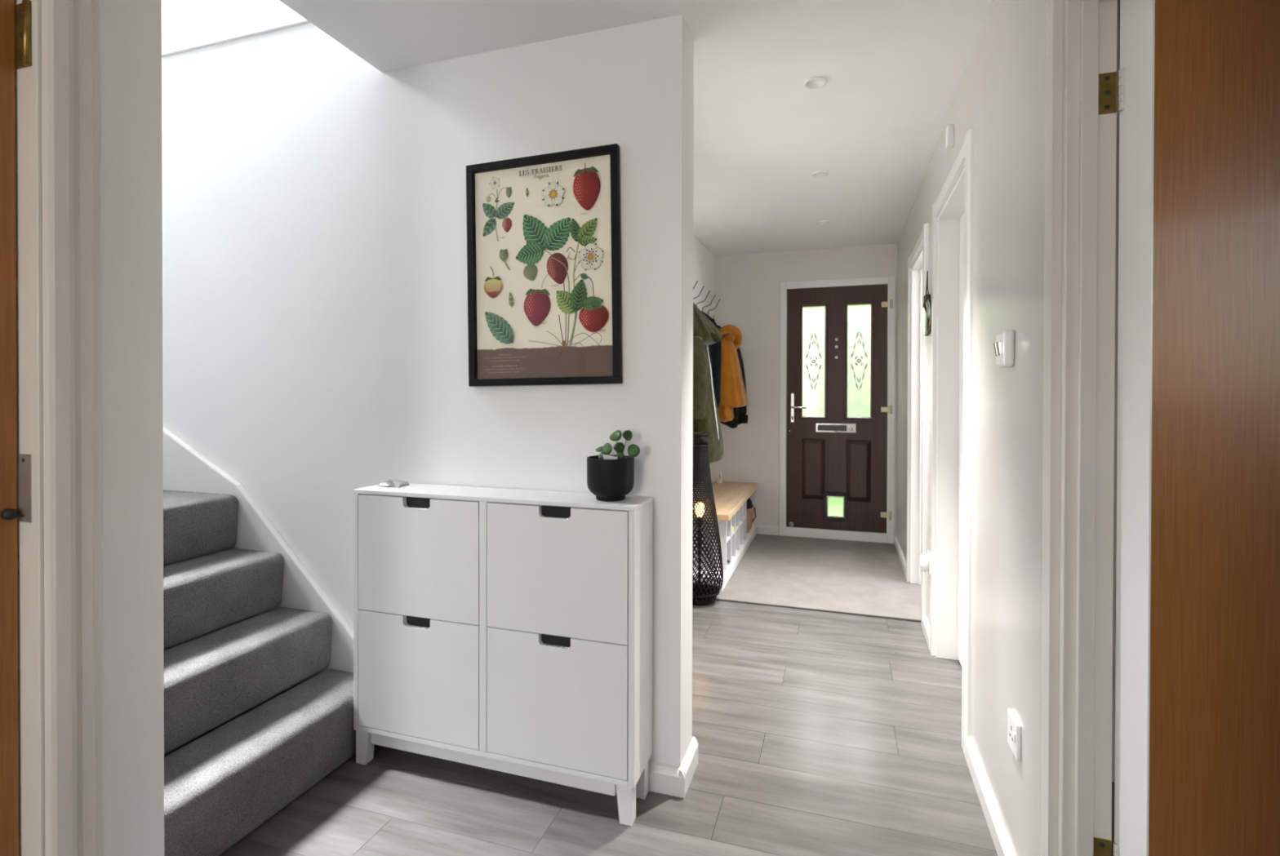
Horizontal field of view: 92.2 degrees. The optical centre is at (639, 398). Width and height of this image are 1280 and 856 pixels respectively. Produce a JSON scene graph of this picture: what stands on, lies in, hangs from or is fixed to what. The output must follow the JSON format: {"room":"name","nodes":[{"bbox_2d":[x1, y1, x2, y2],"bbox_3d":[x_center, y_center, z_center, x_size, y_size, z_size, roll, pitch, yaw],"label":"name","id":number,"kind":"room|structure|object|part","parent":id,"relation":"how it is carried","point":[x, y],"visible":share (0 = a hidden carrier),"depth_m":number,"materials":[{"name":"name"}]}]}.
{"room":"entryway","nodes":[
{"label":"entryway","id":0,"kind":"room"},
{"bbox_2d":[100,0,164,855],"bbox_3d":[-3.097,-1.306,0.042,3.470,5.000,3.490,0,0,18],"label":"wall","id":1,"kind":"structure","parent":0,"point":[131,30],"depth_m":1.13,"materials":[{"name":"white paint"}]},
{"bbox_2d":[0,0,45,855],"bbox_3d":[-1.128,0.194,0.648,0.082,2.000,0.797,0,0,18],"label":"door frame","id":2,"kind":"structure","parent":1,"relation":"in","point":[22,677],"depth_m":1.00,"materials":[{"name":"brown wood"}]},
{"bbox_3d":[-1.016,0.187,0.994,0.013,0.018,0.018,0,0,18],"label":"latch knob","id":3,"kind":"part","parent":2,"relation":"part of","materials":[{"name":"black metal"}]},
{"bbox_3d":[-1.004,0.147,1.006,0.030,0.111,0.002,0,0,18],"label":"strike plate","id":4,"kind":"part","parent":2,"relation":"part of","materials":[{"name":"metal"}]},
{"bbox_2d":[41,0,103,855],"bbox_3d":[-1.079,0.164,0.632,0.019,2.060,0.938,0,0,18],"label":"trim","id":5,"kind":"structure","parent":1,"relation":"attached to","point":[71,96],"depth_m":1.03,"materials":[{"name":"white wood"}]},
{"bbox_2d":[161,14,693,766],"bbox_3d":[-1.873,-1.321,2.560,4.251,5.000,0.155,0,0,18],"label":"wall","id":6,"kind":"structure","parent":0,"point":[315,340],"depth_m":2.16,"materials":[{"name":"white paint"}]},
{"bbox_2d":[161,0,310,57],"bbox_3d":[-2.368,-1.653,2.630,3.064,0.538,0.011,0,0,18],"label":"skylight","id":7,"kind":"object","parent":6,"relation":"attached to","point":[187,25],"depth_m":2.39,"materials":[{"name":"white glass"}]},
{"bbox_2d":[466,143,622,386],"bbox_3d":[-0.315,-0.406,1.965,0.554,0.746,0.023,-1,0,18],"label":"framed print","id":8,"kind":"object","parent":6,"relation":"attached to","point":[544,252],"visible":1,"depth_m":1.96,"materials":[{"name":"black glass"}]},
{"bbox_2d":[648,736,697,798],"bbox_3d":[-0.309,1.145,2.070,0.988,0.082,0.189,0,0,18],"label":"baseboard","id":9,"kind":"structure","parent":6,"relation":"attached to","point":[663,778],"depth_m":1.85,"materials":[{"name":"white wood"}]},
{"bbox_2d":[164,533,1115,855],"bbox_3d":[-0.348,1.259,1.539,8.000,0.140,8.200,0,0,18],"label":"floor","id":10,"kind":"structure","parent":0,"point":[816,733],"depth_m":1.89,"materials":[{"name":"grey laminate"}]},
{"bbox_2d":[163,426,355,855],"bbox_3d":[-2.403,0.272,2.161,2.906,1.818,0.946,0,0,18],"label":"staircase","id":11,"kind":"structure","parent":10,"relation":"on","point":[246,626],"depth_m":1.95,"materials":[{"name":"grey carpet"}]},
{"bbox_2d":[353,483,653,826],"bbox_3d":[-0.445,0.741,1.933,0.960,0.890,0.176,0,0,18],"label":"cabinet","id":12,"kind":"object","parent":10,"relation":"on","point":[509,631],"visible":0.96,"depth_m":1.83,"materials":[{"name":"white wood"}]},
{"bbox_3d":[-0.893,0.692,2.077,0.018,0.768,0.176,0,0,18],"label":"panel","id":13,"kind":"part","parent":12,"relation":"part of","materials":[{"name":"white wood"}]},
{"bbox_3d":[-0.894,1.131,2.010,0.048,0.108,0.038,0,0,18],"label":"leg","id":14,"kind":"part","parent":12,"relation":"part of","materials":[{"name":"white wood"}]},
{"bbox_2d":[377,479,409,488],"bbox_3d":[-0.834,0.284,2.081,0.120,0.021,0.074,0,0,21],"label":"bundle","id":15,"kind":"object","parent":12,"relation":"on","point":[396,483],"visible":1,"depth_m":2.06,"materials":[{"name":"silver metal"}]},
{"bbox_3d":[-0.695,0.497,1.928,0.445,0.370,0.017,0,0,18],"label":"door","id":16,"kind":"part","parent":12,"relation":"part of","materials":[{"name":"white wood"}]},
{"bbox_3d":[-0.695,0.872,1.931,0.445,0.374,0.017,0,0,18],"label":"door","id":17,"kind":"part","parent":12,"relation":"part of","materials":[{"name":"white wood"}]},
{"bbox_3d":[-0.446,1.070,1.935,0.924,0.016,0.176,0,0,18],"label":"panel","id":18,"kind":"part","parent":12,"relation":"part of","materials":[{"name":"white wood"}]},
{"bbox_3d":[-0.444,0.303,1.930,0.960,0.013,0.176,0,0,18],"label":"panel","id":19,"kind":"part","parent":12,"relation":"part of","materials":[{"name":"white wood"}]},
{"bbox_3d":[-0.244,0.499,1.783,0.445,0.370,0.017,0,0,18],"label":"door","id":20,"kind":"part","parent":12,"relation":"part of","materials":[{"name":"white wood"}]},
{"bbox_3d":[-0.244,0.874,1.785,0.445,0.374,0.017,0,0,18],"label":"door","id":21,"kind":"part","parent":12,"relation":"part of","materials":[{"name":"white wood"}]},
{"bbox_2d":[586,430,639,502],"bbox_3d":[-0.087,0.196,1.816,0.140,0.204,0.140,0,0,-28],"label":"potted plant","id":22,"kind":"object","parent":12,"relation":"on","point":[610,477],"visible":1,"depth_m":1.77,"materials":[{"name":"green plant"}]},
{"bbox_3d":[-0.087,0.236,1.816,0.140,0.124,0.140,0,0,18],"label":"pot","id":23,"kind":"part","parent":22,"relation":"part of","materials":[{"name":"black ceramic"}]},
{"bbox_3d":[-0.039,1.134,1.734,0.048,0.108,0.038,0,0,18],"label":"leg","id":24,"kind":"part","parent":12,"relation":"part of","materials":[{"name":"white wood"}]},
{"bbox_3d":[0.003,0.696,1.788,0.018,0.768,0.176,0,0,18],"label":"panel","id":25,"kind":"part","parent":12,"relation":"part of","materials":[{"name":"white wood"}]},
{"bbox_3d":[-0.003,1.133,1.846,0.048,0.108,0.038,0,0,18],"label":"leg","id":26,"kind":"part","parent":12,"relation":"part of","materials":[{"name":"white wood"}]},
{"bbox_2d":[692,433,723,605],"bbox_3d":[0.346,0.691,3.571,0.275,0.971,0.275,0,0,-27],"label":"floor lamp","id":27,"kind":"object","parent":10,"relation":"on","point":[703,594],"visible":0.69,"depth_m":3.50,"materials":[{"name":"black metal"}]},
{"bbox_3d":[0.346,0.647,3.570,0.058,0.087,0.058,0,0,18],"label":"bulb","id":28,"kind":"part","parent":27,"relation":"part of","materials":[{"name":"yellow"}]},
{"bbox_2d":[692,480,758,591],"bbox_3d":[0.581,0.950,4.561,0.378,0.440,1.625,0,0,18],"label":"bench","id":29,"kind":"object","parent":10,"relation":"on","point":[731,498],"visible":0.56,"depth_m":4.33,"materials":[{"name":"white wood"}]},
{"bbox_2d":[716,471,722,484],"bbox_3d":[0.679,0.677,5.249,0.046,0.098,0.048,0,0,18],"label":"canister","id":30,"kind":"object","parent":29,"relation":"on","point":[719,474],"visible":1,"depth_m":5.23,"materials":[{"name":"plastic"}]},
{"bbox_2d":[746,505,755,533],"bbox_3d":[0.808,0.985,5.042,0.264,0.185,0.259,0,0,18],"label":"basket","id":31,"kind":"object","parent":29,"relation":"on","point":[750,512],"visible":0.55,"depth_m":4.94,"materials":[{"name":"wicker"}]},
{"bbox_2d":[746,497,752,509],"bbox_3d":[0.801,0.837,5.043,0.246,0.110,0.246,0,0,18],"label":"hat","id":32,"kind":"object","parent":31,"relation":"on","point":[749,505],"visible":0.16,"depth_m":4.97,"materials":[{"name":"black fabric"}]},
{"bbox_3d":[0.801,0.837,5.043,0.236,0.110,0.236,0,0,18],"label":"crown","id":33,"kind":"part","parent":32,"relation":"part of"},
{"bbox_2d":[715,533,920,622],"bbox_3d":[1.119,1.175,4.295,1.577,0.019,1.771,0,0,18],"label":"carpet","id":34,"kind":"object","parent":10,"relation":"on","point":[847,577],"visible":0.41,"depth_m":3.99,"materials":[{"name":"beige carpet"}]},
{"bbox_2d":[279,0,1119,256],"bbox_3d":[1.209,-1.255,1.020,4.736,0.240,8.200,0,0,18],"label":"ceiling","id":35,"kind":"structure","parent":0,"point":[894,70],"depth_m":2.22,"materials":[{"name":"paint"}]},
{"bbox_2d":[803,75,827,88],"bbox_3d":[0.641,-1.153,2.251,0.086,0.011,0.086,0,2,18],"label":"recessed light","id":36,"kind":"object","parent":35,"relation":"in","point":[813,82],"visible":1,"depth_m":2.25,"materials":[{"name":"white plastic"}]},
{"bbox_2d":[812,170,828,177],"bbox_3d":[0.950,-1.181,3.243,0.086,0.011,0.086,0,2,18],"label":"recessed light","id":37,"kind":"object","parent":35,"relation":"in","point":[820,173],"visible":1,"depth_m":3.24,"materials":[{"name":"white plastic"}]},
{"bbox_2d":[817,220,830,224],"bbox_3d":[1.263,-1.210,4.240,0.086,0.011,0.086,0,2,18],"label":"recessed light","id":38,"kind":"object","parent":35,"relation":"in","point":[823,222],"visible":1,"depth_m":4.24,"materials":[{"name":"white plastic"}]},
{"bbox_2d":[692,235,714,495],"bbox_3d":[0.081,-0.038,3.796,0.100,2.424,3.385,0,0,18],"label":"wall","id":39,"kind":"structure","parent":0,"point":[703,259],"depth_m":4.97,"materials":[{"name":"white paint"}]},
{"bbox_2d":[693,280,719,319],"bbox_3d":[0.355,-0.714,4.283,0.116,0.181,1.843,0,0,18],"label":"coat rack","id":40,"kind":"object","parent":39,"relation":"attached to","point":[700,308],"visible":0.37,"depth_m":4.81,"materials":[{"name":"silver metal"}]},
{"bbox_3d":[0.320,-0.686,4.338,0.016,0.065,1.760,0,0,18],"label":"rail","id":41,"kind":"part","parent":40,"relation":"part of","materials":[{"name":"white paint"}]},
{"bbox_2d":[693,302,724,463],"bbox_3d":[0.433,-0.099,4.220,0.246,1.117,0.512,0,0,18],"label":"coat","id":42,"kind":"object","parent":40,"relation":"hanging from","point":[705,413],"visible":0.67,"depth_m":4.09,"materials":[{"name":"fabric"}]},
{"bbox_2d":[693,302,721,345],"bbox_3d":[0.417,-0.512,4.245,0.234,0.291,0.359,0,0,35],"label":"hood","id":43,"kind":"object","parent":42,"relation":"attached to","point":[704,331],"depth_m":4.12,"materials":[{"name":"green fabric"}]},
{"bbox_2d":[701,311,721,408],"bbox_3d":[0.515,-0.266,4.571,0.177,0.766,0.219,0,0,18],"label":"jacket","id":44,"kind":"object","parent":40,"relation":"hanging from","point":[715,349],"visible":0.24,"depth_m":4.49,"materials":[{"name":"fabric"}]},
{"bbox_2d":[717,324,747,428],"bbox_3d":[0.747,-0.184,5.089,0.261,0.858,0.257,0,1,-42],"label":"jacket","id":45,"kind":"object","parent":40,"relation":"hanging from","point":[740,416],"visible":0.2,"depth_m":5.02,"materials":[{"name":"black fabric"}]},
{"bbox_2d":[717,324,747,422],"bbox_3d":[0.695,-0.189,4.776,0.261,0.744,0.317,0,0,18],"label":"coat","id":46,"kind":"object","parent":40,"relation":"hanging from","point":[732,391],"visible":0.74,"depth_m":4.66,"materials":[{"name":"fabric"}]},
{"bbox_2d":[714,244,897,535],"bbox_3d":[1.410,-0.083,5.208,1.760,2.500,0.120,0,0,18],"label":"wall","id":47,"kind":"structure","parent":0,"point":[747,286],"depth_m":5.26,"materials":[{"name":"beige paint"}]},
{"bbox_2d":[744,373,751,382],"bbox_3d":[0.915,-0.174,5.297,0.092,0.086,0.014,0,0,18],"label":"light switch","id":48,"kind":"object","parent":47,"relation":"attached to","point":[748,375],"visible":0.63,"depth_m":5.29,"materials":[{"name":"white plastic"}]},
{"bbox_2d":[757,524,779,535],"bbox_3d":[1.093,1.124,5.246,0.182,0.085,0.017,0,0,18],"label":"baseboard","id":49,"kind":"structure","parent":47,"relation":"attached to","point":[762,529],"depth_m":5.24,"materials":[{"name":"white"}]},
{"bbox_2d":[778,275,895,543],"bbox_3d":[1.617,0.095,5.088,0.906,2.147,0.125,0,0,18],"label":"door","id":50,"kind":"structure","parent":47,"relation":"in","point":[837,336],"depth_m":5.07,"materials":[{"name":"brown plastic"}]},
{"bbox_3d":[1.284,0.082,5.187,0.030,0.246,0.008,0,0,18],"label":"lever handle","id":51,"kind":"part","parent":50,"relation":"part of","materials":[{"name":"silver metal"}]},
{"bbox_3d":[1.324,0.078,5.145,0.123,0.020,0.055,0,0,18],"label":"lever","id":52,"kind":"part","parent":50,"relation":"part of","materials":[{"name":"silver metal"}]},
{"bbox_3d":[1.449,0.593,5.152,0.184,0.498,0.019,0,0,18],"label":"raised panel","id":53,"kind":"part","parent":50,"relation":"part of","materials":[{"name":"brown wood"}]},
{"bbox_3d":[1.454,-0.307,5.156,0.192,0.926,0.006,0,0,18],"label":"glass pane","id":54,"kind":"part","parent":50,"relation":"part of","materials":[{"name":"white glass"}]},
{"bbox_3d":[1.617,0.893,5.095,0.120,0.158,0.004,0,0,18],"label":"flap pane","id":55,"kind":"part","parent":50,"relation":"part of","materials":[{"name":"clear glass"}]},
{"bbox_3d":[1.615,0.247,5.082,0.318,0.076,0.006,0,0,18],"label":"letter plate","id":56,"kind":"part","parent":50,"relation":"part of","materials":[{"name":"silver metal"}]},
{"bbox_3d":[1.789,0.594,5.042,0.183,0.498,0.019,0,0,18],"label":"raised panel","id":57,"kind":"part","parent":50,"relation":"part of","materials":[{"name":"brown wood"}]},
{"bbox_3d":[1.794,-0.306,5.046,0.191,0.926,0.006,0,0,18],"label":"glass pane","id":58,"kind":"part","parent":50,"relation":"part of","materials":[{"name":"white glass"}]},
{"bbox_2d":[896,0,1063,855],"bbox_3d":[0.843,-0.016,1.136,0.083,2.420,7.981,0,0,18],"label":"wall","id":59,"kind":"structure","parent":0,"point":[1000,95],"depth_m":1.63,"materials":[{"name":"white paint"}]},
{"bbox_2d":[909,247,922,584],"bbox_3d":[2.001,0.178,3.447,0.835,2.005,0.786,0,0,18],"label":"door","id":60,"kind":"structure","parent":59,"relation":"in","point":[917,268],"depth_m":3.88,"materials":[{"name":"white wood"}]},
{"bbox_2d":[906,222,928,627],"bbox_3d":[1.592,0.143,3.559,0.016,2.071,0.882,0,0,18],"label":"trim","id":61,"kind":"structure","parent":59,"relation":"attached to","point":[922,242],"depth_m":3.19,"materials":[{"name":"white wood"}]},
{"bbox_2d":[920,550,930,574],"bbox_3d":[1.386,0.797,2.994,0.048,0.100,0.086,0,0,18],"label":"wall socket","id":62,"kind":"object","parent":59,"relation":"attached to","point":[925,558],"visible":0.96,"depth_m":2.97,"materials":[{"name":"white plastic"}]},
{"bbox_3d":[1.404,0.797,2.988,0.010,0.100,0.086,0,0,18],"label":"plate","id":63,"kind":"part","parent":62,"relation":"part of","materials":[{"name":"white plastic"}]},
{"bbox_2d":[921,271,931,336],"bbox_3d":[1.391,-0.458,2.983,0.022,0.314,0.184,0,0,13],"label":"mirror","id":64,"kind":"object","parent":59,"relation":"attached to","point":[926,308],"visible":0.93,"depth_m":2.96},
{"bbox_2d":[945,124,954,149],"bbox_3d":[1.214,-1.024,2.413,0.024,0.080,0.044,0,0,18],"label":"sensor","id":65,"kind":"object","parent":59,"relation":"attached to","point":[949,131],"visible":1,"depth_m":2.39,"materials":[{"name":"white plastic"}]},
{"bbox_2d":[935,166,964,666],"bbox_3d":[1.296,0.181,2.438,0.130,2.010,0.764,0,0,18],"label":"door","id":66,"kind":"structure","parent":59,"relation":"in","point":[950,220],"depth_m":2.79,"materials":[{"name":"white wood"}]},
{"bbox_2d":[929,128,973,754],"bbox_3d":[1.229,0.148,2.460,0.016,2.076,0.897,0,0,18],"label":"trim","id":67,"kind":"structure","parent":59,"relation":"attached to","point":[965,157],"depth_m":2.06,"materials":[{"name":"white wood"}]},
{"bbox_2d":[893,535,1014,855],"bbox_3d":[1.439,1.147,3.111,0.017,0.070,3.868,0,0,18],"label":"baseboard","id":68,"kind":"structure","parent":59,"relation":"attached to","point":[1002,843],"depth_m":1.79,"materials":[{"name":"white wood"}]},
{"bbox_2d":[993,329,1014,368],"bbox_3d":[0.928,-0.125,1.575,0.033,0.092,0.092,0,0,18],"label":"light switch","id":69,"kind":"object","parent":59,"relation":"attached to","point":[1005,340],"visible":1,"depth_m":1.54,"materials":[{"name":"white plastic"}]},
{"bbox_2d":[1007,708,1021,761],"bbox_3d":[0.910,0.820,1.503,0.014,0.086,0.086,0,0,18],"label":"wall socket","id":70,"kind":"object","parent":59,"relation":"attached to","point":[1014,727],"visible":1,"depth_m":1.48,"materials":[{"name":"white plastic"}]},
{"bbox_2d":[1040,0,1062,855],"bbox_3d":[0.689,0.175,0.829,0.016,2.041,0.932,0,0,18],"label":"trim","id":71,"kind":"structure","parent":59,"relation":"attached to","point":[1054,8],"depth_m":1.21,"materials":[{"name":"white wood"}]},
{"bbox_2d":[1057,0,1279,855],"bbox_3d":[0.994,0.208,0.999,1.327,1.974,0.536,0,0,-36],"label":"door","id":72,"kind":"structure","parent":59,"relation":"in","point":[1197,679],"depth_m":1.11,"materials":[{"name":"brown wood"}]},
{"bbox_3d":[1.281,0.214,1.154,0.756,1.941,0.068,0,0,-4],"label":"panel","id":73,"kind":"part","parent":72,"relation":"part of","materials":[{"name":"brown wood"}]},
{"bbox_2d":[1111,23,1119,782],"bbox_3d":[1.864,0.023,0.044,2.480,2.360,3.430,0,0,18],"label":"door frame","id":74,"kind":"structure","parent":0,"point":[1118,24],"depth_m":1.90,"materials":[{"name":"white paint"}]}
]}

